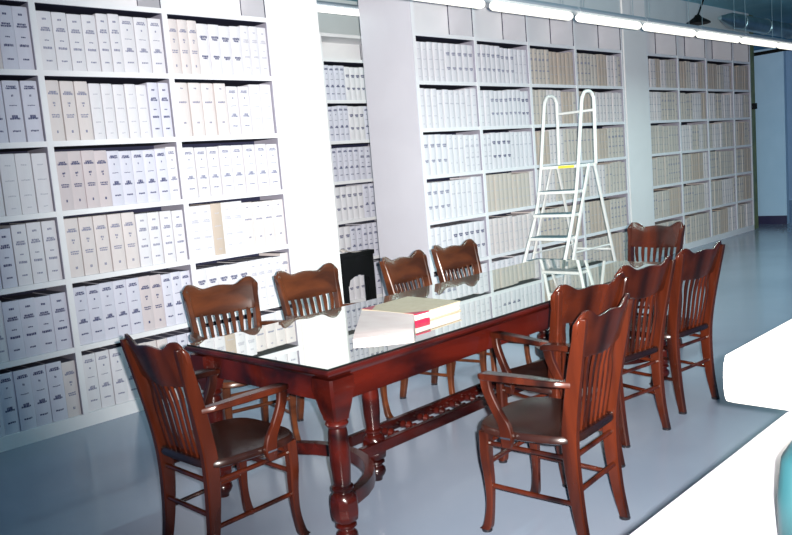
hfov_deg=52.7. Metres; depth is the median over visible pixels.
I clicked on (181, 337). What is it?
ledger
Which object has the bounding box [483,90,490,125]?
ledger
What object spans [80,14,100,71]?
ledger
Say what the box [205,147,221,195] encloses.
ledger
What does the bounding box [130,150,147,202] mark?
ledger
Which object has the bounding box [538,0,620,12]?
trim
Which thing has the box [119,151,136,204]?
ledger
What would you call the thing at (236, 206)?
ledger
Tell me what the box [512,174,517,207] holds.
ledger
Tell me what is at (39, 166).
ledger
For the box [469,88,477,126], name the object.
ledger
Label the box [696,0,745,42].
lamp
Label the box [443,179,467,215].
ledger
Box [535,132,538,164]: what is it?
ledger
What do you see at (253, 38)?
ledger
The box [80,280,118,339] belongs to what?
ledger
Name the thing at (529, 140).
ledger
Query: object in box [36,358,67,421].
ledger
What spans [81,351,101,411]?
ledger
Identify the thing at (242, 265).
ledger
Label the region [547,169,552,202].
ledger
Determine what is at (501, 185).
ledger
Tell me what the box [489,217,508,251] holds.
ledger
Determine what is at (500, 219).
ledger
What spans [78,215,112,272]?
ledger
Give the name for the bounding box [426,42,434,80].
ledger
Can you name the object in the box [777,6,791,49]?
lamp
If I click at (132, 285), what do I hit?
ledger
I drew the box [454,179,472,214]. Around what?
ledger
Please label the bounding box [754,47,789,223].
door
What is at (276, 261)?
ledger
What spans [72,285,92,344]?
ledger
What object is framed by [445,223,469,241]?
ledger
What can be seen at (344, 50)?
bookcase
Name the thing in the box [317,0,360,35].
wall
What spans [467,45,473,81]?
ledger
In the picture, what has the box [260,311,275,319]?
ledger
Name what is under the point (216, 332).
ledger
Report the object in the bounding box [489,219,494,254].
ledger
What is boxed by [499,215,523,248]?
ledger
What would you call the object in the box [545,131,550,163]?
ledger
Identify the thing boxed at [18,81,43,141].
ledger
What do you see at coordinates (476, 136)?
ledger
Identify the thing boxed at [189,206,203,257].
ledger
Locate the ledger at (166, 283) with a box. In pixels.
[148,272,175,325]
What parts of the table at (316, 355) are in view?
leg, leg, leg, glass, rail, rail, leg, leg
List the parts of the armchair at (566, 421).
leg, arm, leg, seat, arm, leg, crest rail, leg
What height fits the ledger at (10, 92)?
0.385 m
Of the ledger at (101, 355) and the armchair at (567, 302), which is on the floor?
the armchair at (567, 302)
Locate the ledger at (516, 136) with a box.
[514,132,519,166]
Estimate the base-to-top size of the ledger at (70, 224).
0.392 m
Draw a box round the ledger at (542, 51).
[540,49,545,83]
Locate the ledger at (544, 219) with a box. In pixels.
[540,210,547,242]
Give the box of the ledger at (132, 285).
[110,276,143,333]
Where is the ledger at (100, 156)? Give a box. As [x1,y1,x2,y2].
[94,150,112,206]
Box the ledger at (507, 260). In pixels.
[493,258,510,266]
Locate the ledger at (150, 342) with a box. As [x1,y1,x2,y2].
[134,338,156,347]
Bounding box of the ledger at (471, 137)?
[468,135,475,170]
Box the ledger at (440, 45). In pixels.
[438,43,445,80]
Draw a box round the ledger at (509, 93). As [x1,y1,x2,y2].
[502,90,513,124]
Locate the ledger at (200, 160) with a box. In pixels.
[193,147,210,197]
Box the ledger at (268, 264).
[244,256,275,303]
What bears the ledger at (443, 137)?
on the bookcase at (390, 29)
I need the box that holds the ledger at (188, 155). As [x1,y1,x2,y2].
[182,147,197,198]
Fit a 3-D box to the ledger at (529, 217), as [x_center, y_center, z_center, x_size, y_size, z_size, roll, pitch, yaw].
[1.420,-0.430,9.149,0.296,0.375,0.084,2,10,44]
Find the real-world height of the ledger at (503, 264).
0.385 m
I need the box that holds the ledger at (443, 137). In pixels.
[440,134,448,173]
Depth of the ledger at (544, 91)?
9.20 m
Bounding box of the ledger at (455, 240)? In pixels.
[432,225,458,244]
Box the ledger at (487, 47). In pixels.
[485,45,491,82]
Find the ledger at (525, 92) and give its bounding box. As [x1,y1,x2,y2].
[524,91,529,124]
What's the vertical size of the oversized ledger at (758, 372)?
0.144 m
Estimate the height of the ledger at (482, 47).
0.392 m
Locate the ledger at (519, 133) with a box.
[518,132,523,165]
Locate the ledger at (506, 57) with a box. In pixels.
[503,48,509,82]
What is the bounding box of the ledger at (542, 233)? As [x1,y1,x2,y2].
[540,211,543,243]
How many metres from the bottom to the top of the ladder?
2.170 m
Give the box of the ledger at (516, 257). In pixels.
[502,255,519,264]
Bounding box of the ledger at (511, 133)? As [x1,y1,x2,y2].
[510,132,515,166]
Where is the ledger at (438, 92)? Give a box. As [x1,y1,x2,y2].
[436,90,444,127]
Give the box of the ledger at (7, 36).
[0,5,18,68]
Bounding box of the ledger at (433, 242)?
[430,228,435,267]
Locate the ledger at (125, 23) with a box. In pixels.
[118,16,138,72]
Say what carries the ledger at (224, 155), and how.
on the bookcase at (255, 13)
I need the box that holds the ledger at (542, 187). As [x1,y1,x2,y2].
[541,172,543,203]
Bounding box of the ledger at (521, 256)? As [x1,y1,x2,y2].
[511,254,523,262]
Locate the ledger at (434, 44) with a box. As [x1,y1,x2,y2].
[432,42,440,80]
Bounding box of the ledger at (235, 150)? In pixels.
[230,145,245,193]
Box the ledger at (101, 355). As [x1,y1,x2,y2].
[85,348,114,407]
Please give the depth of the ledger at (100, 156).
5.45 m
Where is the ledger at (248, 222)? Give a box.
[241,202,255,249]
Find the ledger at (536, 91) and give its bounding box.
[535,90,539,123]
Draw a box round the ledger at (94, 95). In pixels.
[87,83,105,139]
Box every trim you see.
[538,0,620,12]
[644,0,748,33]
[749,15,758,228]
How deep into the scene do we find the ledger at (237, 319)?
6.28 m
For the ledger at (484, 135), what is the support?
on the bookcase at (390, 29)
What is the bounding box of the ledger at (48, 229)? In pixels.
[29,220,62,280]
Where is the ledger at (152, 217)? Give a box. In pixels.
[139,212,163,264]
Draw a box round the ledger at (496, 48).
[494,46,501,82]
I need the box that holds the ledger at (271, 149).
[265,144,280,190]
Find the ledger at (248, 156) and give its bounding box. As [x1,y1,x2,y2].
[241,144,257,192]
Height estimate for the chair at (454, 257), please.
0.976 m
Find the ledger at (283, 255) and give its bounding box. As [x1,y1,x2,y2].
[259,252,289,273]
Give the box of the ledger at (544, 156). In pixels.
[540,131,546,163]
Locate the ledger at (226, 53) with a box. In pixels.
[218,26,233,74]
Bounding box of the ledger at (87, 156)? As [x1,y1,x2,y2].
[80,150,100,207]
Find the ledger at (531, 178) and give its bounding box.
[511,171,534,204]
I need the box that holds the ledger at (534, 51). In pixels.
[532,49,538,83]
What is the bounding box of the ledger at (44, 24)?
[35,10,57,69]
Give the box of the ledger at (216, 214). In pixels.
[194,203,225,254]
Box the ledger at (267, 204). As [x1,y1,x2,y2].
[248,200,276,246]
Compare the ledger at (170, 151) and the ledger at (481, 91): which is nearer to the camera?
the ledger at (170, 151)
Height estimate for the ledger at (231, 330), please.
0.388 m
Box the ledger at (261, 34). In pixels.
[257,27,269,75]
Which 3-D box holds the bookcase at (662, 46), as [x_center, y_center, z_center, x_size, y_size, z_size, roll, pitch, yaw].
[4.641,-2.004,12.386,0.350,3.269,3.677,2,10,44]
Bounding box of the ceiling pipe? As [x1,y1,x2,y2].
[754,48,786,55]
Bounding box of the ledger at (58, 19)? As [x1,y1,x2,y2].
[50,12,72,70]
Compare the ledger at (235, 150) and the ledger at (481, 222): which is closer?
the ledger at (235, 150)
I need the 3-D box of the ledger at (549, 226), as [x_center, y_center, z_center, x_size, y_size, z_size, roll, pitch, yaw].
[1.693,-0.492,9.427,0.296,0.385,0.080,2,10,44]
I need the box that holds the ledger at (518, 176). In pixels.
[516,173,522,206]
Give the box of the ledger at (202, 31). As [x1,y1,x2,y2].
[196,23,211,74]
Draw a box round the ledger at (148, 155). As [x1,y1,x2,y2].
[142,150,159,201]
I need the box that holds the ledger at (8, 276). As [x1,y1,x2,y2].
[0,228,17,288]
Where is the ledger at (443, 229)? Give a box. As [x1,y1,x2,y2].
[440,227,446,247]
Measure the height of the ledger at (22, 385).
0.392 m
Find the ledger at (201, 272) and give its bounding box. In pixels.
[196,268,207,317]
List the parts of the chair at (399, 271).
leg, crest rail, leg, leg, leg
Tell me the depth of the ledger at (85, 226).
5.39 m
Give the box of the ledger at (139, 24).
[132,17,151,72]
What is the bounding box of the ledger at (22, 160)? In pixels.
[14,153,37,214]
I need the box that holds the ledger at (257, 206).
[252,201,266,248]
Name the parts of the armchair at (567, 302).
leg, arm, seat, leg, crest rail, leg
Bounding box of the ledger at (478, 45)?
[477,44,481,81]
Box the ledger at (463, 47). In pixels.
[461,44,468,81]
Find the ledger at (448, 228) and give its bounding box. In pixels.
[430,226,452,246]
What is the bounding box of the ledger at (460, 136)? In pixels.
[457,134,464,171]
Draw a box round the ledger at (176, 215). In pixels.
[164,210,187,260]
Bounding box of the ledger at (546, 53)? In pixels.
[544,50,549,83]
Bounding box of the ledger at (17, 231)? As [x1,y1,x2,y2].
[0,224,32,285]
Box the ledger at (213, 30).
[207,24,223,74]
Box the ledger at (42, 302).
[21,293,56,353]
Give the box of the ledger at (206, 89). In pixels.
[200,83,216,135]
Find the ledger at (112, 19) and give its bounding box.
[106,14,124,71]
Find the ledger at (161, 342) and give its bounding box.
[143,336,166,348]
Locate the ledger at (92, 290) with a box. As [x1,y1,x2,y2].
[72,283,105,342]
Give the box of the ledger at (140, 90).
[135,85,151,137]
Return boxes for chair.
[379,250,486,407]
[431,239,531,374]
[561,255,675,447]
[623,241,724,414]
[627,221,684,347]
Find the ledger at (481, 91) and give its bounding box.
[480,90,485,125]
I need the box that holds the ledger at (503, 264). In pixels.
[492,259,505,267]
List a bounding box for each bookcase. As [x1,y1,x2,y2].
[0,0,299,451]
[319,32,382,302]
[358,0,630,296]
[645,31,754,258]
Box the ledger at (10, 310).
[0,298,25,360]
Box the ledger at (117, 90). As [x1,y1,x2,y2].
[111,84,128,138]
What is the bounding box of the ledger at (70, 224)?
[63,218,83,277]
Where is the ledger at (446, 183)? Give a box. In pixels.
[427,181,451,218]
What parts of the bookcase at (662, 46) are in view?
panel, panel, shelf, shelf, shelf, shelf, shelf, shelf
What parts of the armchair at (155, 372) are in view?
leg, crest rail, arm, leg, seat, leg, arm, leg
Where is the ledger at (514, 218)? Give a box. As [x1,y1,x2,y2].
[512,216,519,249]
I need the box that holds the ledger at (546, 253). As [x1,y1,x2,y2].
[542,249,548,258]
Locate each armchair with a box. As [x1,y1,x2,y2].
[120,333,310,534]
[182,276,300,467]
[274,263,393,421]
[477,293,634,534]
[490,273,628,487]
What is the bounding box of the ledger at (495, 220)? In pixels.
[489,218,499,253]
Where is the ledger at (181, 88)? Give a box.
[175,83,191,136]
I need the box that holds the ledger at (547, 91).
[546,90,550,123]
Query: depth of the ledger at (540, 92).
9.12 m
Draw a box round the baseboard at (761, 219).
[758,215,786,223]
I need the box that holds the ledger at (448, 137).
[446,134,454,172]
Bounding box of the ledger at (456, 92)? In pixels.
[453,90,460,126]
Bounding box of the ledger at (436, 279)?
[434,276,438,283]
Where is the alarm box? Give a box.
[751,103,756,108]
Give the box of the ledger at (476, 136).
[473,134,480,170]
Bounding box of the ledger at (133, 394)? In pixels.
[112,343,139,400]
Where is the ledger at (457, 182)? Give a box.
[445,180,462,216]
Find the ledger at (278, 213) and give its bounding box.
[257,199,286,244]
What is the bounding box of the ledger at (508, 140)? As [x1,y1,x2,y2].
[505,132,511,167]
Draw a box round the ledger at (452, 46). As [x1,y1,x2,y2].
[450,44,457,81]
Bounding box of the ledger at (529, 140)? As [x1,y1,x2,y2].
[527,131,532,165]
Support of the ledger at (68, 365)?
on the bookcase at (255, 13)
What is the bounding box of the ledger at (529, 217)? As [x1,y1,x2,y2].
[506,213,532,246]
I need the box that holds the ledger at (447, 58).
[443,43,451,80]
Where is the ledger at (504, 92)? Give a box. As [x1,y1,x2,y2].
[502,90,508,125]
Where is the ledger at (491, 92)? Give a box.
[489,90,495,125]
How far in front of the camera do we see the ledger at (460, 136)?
8.14 m
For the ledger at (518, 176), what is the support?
on the bookcase at (390, 29)
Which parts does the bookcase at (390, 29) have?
panel, panel, panel, shelf, shelf, shelf, shelf, shelf, shelf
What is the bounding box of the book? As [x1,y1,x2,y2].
[362,296,460,324]
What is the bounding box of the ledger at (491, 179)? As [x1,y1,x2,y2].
[489,174,495,210]
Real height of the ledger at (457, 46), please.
0.375 m
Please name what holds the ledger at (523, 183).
on the bookcase at (390, 29)
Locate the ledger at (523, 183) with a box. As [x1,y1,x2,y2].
[512,173,526,206]
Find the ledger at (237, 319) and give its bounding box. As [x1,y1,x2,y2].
[228,318,245,331]
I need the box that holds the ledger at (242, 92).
[236,86,252,134]
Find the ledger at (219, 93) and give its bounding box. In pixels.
[212,83,229,134]
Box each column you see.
[268,0,343,315]
[620,0,653,261]
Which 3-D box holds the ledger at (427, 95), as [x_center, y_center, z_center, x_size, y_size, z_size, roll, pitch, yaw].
[0.219,-1.553,7.880,0.296,0.381,0.080,2,10,44]
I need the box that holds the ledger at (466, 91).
[459,89,471,126]
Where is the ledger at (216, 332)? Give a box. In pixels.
[205,323,218,336]
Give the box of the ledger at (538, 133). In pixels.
[537,132,540,163]
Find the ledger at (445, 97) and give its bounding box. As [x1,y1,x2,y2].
[442,89,450,127]
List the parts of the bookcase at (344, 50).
panel, shelf, shelf, shelf, panel, shelf, shelf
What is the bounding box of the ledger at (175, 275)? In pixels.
[151,270,184,323]
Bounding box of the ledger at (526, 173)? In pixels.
[511,172,530,205]
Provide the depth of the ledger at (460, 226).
8.18 m
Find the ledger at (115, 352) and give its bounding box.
[99,345,128,403]
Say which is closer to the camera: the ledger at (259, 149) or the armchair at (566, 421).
the armchair at (566, 421)
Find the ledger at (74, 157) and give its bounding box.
[67,151,86,208]
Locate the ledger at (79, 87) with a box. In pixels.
[73,81,93,139]
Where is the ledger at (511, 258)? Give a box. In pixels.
[498,257,514,265]
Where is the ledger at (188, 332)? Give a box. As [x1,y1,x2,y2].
[174,329,193,354]
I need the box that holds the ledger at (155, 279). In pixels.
[136,273,166,328]
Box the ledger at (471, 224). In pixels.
[451,222,474,241]
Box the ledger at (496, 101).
[494,91,499,125]
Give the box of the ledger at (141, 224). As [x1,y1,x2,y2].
[134,213,152,266]
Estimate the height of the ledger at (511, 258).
0.381 m
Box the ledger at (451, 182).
[433,180,456,217]
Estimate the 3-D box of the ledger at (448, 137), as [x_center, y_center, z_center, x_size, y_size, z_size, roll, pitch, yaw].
[0.450,-1.146,8.130,0.296,0.385,0.080,2,10,44]
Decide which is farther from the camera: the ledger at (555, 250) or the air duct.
the air duct
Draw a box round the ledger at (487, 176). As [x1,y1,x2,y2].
[486,175,491,211]
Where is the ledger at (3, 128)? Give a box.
[0,84,8,142]
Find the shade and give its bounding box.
[686,14,710,25]
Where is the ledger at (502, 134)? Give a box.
[499,132,507,167]
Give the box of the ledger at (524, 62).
[521,50,527,83]
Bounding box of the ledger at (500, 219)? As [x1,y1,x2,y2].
[496,217,504,252]
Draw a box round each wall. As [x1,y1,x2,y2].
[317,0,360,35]
[786,50,791,199]
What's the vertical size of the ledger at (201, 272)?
0.375 m
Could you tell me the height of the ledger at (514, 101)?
0.385 m
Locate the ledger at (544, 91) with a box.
[543,90,547,123]
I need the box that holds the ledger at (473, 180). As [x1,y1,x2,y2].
[450,176,478,214]
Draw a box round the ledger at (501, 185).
[487,173,504,209]
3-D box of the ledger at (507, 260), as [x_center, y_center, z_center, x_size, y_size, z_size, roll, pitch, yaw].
[1.145,0.089,8.886,0.296,0.385,0.078,2,10,44]
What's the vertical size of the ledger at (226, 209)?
0.392 m
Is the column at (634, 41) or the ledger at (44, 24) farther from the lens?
the column at (634, 41)
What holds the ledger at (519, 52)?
on the bookcase at (390, 29)
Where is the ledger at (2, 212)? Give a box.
[0,182,4,216]
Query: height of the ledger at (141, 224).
0.375 m
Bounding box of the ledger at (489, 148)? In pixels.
[486,134,492,168]
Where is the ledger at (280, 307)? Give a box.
[276,306,293,314]
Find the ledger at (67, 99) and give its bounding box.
[58,81,79,140]
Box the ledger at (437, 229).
[430,227,441,246]
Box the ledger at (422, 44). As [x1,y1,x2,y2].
[420,42,428,80]
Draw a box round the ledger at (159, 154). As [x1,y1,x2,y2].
[150,148,170,200]
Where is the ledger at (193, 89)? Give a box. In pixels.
[186,83,204,135]
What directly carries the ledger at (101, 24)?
on the bookcase at (255, 13)
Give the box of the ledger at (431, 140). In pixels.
[428,135,436,174]
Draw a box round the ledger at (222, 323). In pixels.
[213,321,226,334]
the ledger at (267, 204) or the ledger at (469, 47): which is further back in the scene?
the ledger at (469, 47)
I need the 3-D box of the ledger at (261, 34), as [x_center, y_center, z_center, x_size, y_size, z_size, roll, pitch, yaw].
[-1.158,-1.721,6.469,0.296,0.381,0.078,2,10,44]
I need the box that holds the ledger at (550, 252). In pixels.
[542,248,552,258]
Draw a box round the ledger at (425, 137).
[423,135,430,175]
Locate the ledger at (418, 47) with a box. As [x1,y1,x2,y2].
[416,41,422,80]
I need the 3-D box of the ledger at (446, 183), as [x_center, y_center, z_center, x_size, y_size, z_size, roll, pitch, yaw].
[0.418,-0.685,8.125,0.296,0.375,0.086,2,10,44]
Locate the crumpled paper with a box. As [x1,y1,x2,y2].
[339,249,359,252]
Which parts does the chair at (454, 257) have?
leg, crest rail, leg, leg, leg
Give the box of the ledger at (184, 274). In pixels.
[166,269,190,321]
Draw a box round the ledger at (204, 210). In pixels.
[190,205,214,256]
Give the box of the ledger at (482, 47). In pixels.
[480,44,486,81]
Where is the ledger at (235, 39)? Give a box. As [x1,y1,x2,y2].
[228,26,243,75]
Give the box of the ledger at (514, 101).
[511,90,517,124]
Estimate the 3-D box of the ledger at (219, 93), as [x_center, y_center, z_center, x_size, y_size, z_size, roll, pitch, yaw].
[-1.433,-1.213,6.210,0.296,0.392,0.100,2,10,44]
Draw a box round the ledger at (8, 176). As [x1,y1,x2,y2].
[0,154,21,215]
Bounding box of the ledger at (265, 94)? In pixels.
[259,84,274,133]
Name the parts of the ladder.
handrail, leg, handrail, leg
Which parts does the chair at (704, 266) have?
seat, leg, crest rail, leg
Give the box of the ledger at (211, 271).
[196,265,220,316]
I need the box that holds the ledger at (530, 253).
[520,252,532,259]
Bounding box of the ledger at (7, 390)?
[0,369,20,435]
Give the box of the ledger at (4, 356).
[0,301,8,362]
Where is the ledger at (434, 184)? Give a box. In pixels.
[429,182,439,220]
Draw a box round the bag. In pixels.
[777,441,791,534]
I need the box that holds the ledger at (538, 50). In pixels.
[537,49,542,83]
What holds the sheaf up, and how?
on the table at (316, 355)
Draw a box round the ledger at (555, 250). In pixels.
[542,247,556,258]
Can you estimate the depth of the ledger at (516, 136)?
8.83 m
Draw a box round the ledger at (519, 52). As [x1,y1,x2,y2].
[517,49,522,82]
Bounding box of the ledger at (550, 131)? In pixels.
[535,130,553,162]
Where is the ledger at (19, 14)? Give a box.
[11,6,34,69]
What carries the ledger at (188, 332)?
on the bookcase at (255, 13)
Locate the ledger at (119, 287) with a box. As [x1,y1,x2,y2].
[98,278,131,336]
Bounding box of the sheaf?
[353,310,414,343]
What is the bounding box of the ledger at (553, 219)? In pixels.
[545,208,556,241]
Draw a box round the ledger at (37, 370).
[20,362,52,426]
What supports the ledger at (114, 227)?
on the bookcase at (255, 13)
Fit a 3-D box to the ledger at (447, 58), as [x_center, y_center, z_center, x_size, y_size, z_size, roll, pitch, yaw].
[0.418,-2.047,8.063,0.296,0.375,0.086,2,10,44]
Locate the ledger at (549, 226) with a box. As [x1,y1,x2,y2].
[539,209,552,241]
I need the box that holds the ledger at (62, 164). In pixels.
[54,151,74,210]
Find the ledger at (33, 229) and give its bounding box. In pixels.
[10,222,47,283]
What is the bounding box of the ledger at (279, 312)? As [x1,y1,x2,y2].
[263,308,284,319]
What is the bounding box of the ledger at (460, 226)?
[438,224,463,244]
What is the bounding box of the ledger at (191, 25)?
[186,20,200,73]
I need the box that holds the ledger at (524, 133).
[521,131,528,165]
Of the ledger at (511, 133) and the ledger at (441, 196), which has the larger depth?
the ledger at (511, 133)
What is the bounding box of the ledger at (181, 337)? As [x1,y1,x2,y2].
[164,331,186,347]
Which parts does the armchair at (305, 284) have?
leg, arm, crest rail, leg, leg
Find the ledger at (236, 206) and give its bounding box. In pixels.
[214,201,245,251]
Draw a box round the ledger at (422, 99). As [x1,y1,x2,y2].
[420,88,426,127]
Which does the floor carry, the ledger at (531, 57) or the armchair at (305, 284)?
the armchair at (305, 284)
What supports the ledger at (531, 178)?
on the bookcase at (390, 29)
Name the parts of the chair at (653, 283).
seat, leg, crest rail, leg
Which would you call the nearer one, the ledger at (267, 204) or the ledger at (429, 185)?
the ledger at (267, 204)
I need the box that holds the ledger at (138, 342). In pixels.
[134,340,145,344]
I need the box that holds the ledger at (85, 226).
[68,216,98,275]
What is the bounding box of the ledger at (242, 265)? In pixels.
[219,260,248,280]
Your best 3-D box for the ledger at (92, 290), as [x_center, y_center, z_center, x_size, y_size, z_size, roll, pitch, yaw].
[-2.146,0.309,5.546,0.296,0.388,0.094,2,10,44]
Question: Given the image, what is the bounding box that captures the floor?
[0,200,791,534]
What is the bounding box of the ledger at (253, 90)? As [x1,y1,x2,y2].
[244,84,263,133]
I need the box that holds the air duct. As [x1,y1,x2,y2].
[718,13,791,38]
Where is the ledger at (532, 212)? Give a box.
[511,211,536,245]
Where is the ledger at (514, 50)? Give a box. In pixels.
[513,49,518,82]
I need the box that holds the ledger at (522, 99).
[520,91,525,124]
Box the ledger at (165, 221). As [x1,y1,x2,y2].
[148,210,175,262]
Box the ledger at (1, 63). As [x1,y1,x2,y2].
[0,48,2,68]
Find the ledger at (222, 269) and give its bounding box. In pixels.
[200,264,229,284]
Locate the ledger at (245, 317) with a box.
[235,315,253,329]
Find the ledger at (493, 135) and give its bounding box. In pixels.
[484,133,497,168]
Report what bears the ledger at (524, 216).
on the bookcase at (390, 29)
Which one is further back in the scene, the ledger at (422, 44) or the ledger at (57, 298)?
the ledger at (422, 44)
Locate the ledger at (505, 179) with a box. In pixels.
[486,173,508,208]
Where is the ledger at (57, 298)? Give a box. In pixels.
[33,290,71,350]
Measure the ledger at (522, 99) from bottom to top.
0.371 m
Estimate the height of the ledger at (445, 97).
0.375 m
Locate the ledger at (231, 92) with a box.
[225,86,240,134]
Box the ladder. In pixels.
[522,89,616,262]
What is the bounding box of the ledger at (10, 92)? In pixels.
[0,80,25,142]
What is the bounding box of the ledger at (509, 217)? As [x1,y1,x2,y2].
[489,215,513,250]
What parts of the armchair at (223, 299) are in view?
leg, arm, crest rail, leg, seat, leg, arm, leg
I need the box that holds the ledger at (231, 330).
[220,320,237,333]
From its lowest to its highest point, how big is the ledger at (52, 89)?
0.392 m
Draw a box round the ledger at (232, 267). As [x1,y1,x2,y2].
[211,262,238,283]
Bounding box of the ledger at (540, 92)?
[538,90,542,123]
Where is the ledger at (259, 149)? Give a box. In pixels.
[253,144,269,191]
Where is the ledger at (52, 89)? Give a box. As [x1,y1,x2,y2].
[45,80,65,140]
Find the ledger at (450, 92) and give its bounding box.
[448,90,455,126]
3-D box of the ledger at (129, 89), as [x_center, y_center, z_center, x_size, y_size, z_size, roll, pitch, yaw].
[-1.945,-1.097,5.691,0.296,0.375,0.078,2,10,44]
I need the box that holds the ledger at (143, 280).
[123,274,155,330]
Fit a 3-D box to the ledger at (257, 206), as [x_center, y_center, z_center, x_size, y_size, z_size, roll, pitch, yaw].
[-1.191,-0.345,6.486,0.296,0.371,0.100,2,10,44]
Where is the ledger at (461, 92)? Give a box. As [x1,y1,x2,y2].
[459,90,466,126]
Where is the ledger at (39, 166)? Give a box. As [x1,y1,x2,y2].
[30,153,53,212]
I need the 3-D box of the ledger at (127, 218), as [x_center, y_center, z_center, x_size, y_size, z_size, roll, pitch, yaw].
[-1.965,-0.195,5.710,0.296,0.392,0.094,2,10,44]
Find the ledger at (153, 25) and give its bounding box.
[146,18,165,72]
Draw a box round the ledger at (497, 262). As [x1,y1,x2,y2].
[492,260,500,268]
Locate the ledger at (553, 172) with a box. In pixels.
[552,169,555,201]
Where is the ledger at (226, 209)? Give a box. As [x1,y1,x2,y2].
[204,202,235,252]
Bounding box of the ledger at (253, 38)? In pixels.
[248,26,260,75]
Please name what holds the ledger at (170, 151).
on the bookcase at (255, 13)
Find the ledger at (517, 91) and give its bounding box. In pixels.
[516,90,521,124]
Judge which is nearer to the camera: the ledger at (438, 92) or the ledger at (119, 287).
the ledger at (119, 287)
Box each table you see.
[184,259,669,534]
[630,411,791,534]
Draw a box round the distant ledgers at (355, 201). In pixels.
[324,51,751,299]
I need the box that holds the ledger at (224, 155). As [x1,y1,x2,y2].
[215,146,234,194]
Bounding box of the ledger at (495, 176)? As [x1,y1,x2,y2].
[489,174,500,210]
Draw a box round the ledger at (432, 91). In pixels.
[430,89,438,127]
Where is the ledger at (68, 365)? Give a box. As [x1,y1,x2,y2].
[51,357,80,417]
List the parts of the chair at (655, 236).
leg, crest rail, leg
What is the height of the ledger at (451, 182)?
0.375 m
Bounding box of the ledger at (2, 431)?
[0,402,4,436]
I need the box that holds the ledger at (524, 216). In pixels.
[513,214,527,247]
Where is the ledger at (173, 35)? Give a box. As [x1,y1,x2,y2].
[167,19,181,73]
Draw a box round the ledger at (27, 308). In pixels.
[2,295,41,356]
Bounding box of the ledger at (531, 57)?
[530,48,533,83]
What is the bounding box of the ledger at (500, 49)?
[499,48,505,82]
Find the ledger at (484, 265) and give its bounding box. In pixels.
[480,263,487,272]
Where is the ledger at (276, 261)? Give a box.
[257,256,281,301]
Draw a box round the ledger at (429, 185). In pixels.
[427,183,433,220]
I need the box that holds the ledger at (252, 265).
[232,259,260,305]
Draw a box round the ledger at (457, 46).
[455,44,463,81]
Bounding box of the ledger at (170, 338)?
[152,333,176,343]
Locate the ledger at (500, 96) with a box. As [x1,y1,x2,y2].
[498,90,504,125]
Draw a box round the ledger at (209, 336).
[206,326,211,338]
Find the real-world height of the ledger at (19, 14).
0.392 m
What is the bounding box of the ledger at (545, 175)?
[537,169,548,202]
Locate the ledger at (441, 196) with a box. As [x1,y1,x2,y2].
[437,182,445,219]
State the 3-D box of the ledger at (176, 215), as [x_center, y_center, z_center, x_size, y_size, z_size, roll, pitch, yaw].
[-1.694,-0.240,5.980,0.296,0.371,0.088,2,10,44]
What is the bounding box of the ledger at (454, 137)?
[452,135,459,172]
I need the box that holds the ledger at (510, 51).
[508,49,514,82]
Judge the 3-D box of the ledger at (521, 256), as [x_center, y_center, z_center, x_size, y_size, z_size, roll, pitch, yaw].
[1.327,0.047,9.072,0.296,0.392,0.084,2,10,44]
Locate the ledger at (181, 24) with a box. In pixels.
[176,19,191,73]
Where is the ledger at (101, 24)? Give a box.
[93,13,112,71]
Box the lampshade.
[686,0,710,25]
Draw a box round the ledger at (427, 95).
[424,89,432,127]
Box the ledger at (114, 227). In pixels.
[97,213,126,270]
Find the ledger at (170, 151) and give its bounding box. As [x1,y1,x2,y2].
[149,147,180,199]
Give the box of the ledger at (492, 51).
[490,46,496,82]
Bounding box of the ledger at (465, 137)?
[463,135,470,171]
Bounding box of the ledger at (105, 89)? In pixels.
[99,84,117,138]
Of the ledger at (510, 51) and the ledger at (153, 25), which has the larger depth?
the ledger at (510, 51)
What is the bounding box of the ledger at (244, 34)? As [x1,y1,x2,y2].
[237,26,252,75]
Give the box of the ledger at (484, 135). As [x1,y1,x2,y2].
[483,134,488,169]
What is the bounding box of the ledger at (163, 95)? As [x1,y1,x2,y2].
[157,83,173,136]
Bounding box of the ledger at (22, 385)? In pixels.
[5,365,36,430]
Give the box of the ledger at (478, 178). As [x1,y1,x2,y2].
[476,176,483,213]
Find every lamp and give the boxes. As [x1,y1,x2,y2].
[316,0,358,15]
[415,0,484,8]
[485,0,579,20]
[572,0,646,29]
[641,2,700,36]
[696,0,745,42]
[740,14,781,47]
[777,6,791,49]
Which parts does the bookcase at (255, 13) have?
panel, shelf, shelf, shelf, shelf, shelf, shelf, panel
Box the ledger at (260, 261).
[238,258,267,305]
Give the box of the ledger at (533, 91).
[532,89,536,124]
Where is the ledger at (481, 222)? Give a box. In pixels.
[479,220,486,256]
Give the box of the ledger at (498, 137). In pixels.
[496,133,502,168]
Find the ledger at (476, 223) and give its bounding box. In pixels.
[457,221,481,257]
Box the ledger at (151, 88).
[139,82,162,137]
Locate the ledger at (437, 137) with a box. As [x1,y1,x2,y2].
[434,134,442,173]
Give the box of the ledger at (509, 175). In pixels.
[507,173,513,208]
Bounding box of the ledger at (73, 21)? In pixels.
[65,14,86,70]
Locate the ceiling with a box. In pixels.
[348,0,791,50]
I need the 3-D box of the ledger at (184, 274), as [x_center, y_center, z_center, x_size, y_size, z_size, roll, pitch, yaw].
[-1.653,0.210,6.045,0.296,0.381,0.078,2,10,44]
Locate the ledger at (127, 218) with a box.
[107,212,139,268]
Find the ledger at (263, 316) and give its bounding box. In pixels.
[244,313,265,325]
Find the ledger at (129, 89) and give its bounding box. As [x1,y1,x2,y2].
[122,84,140,137]
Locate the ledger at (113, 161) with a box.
[106,151,124,205]

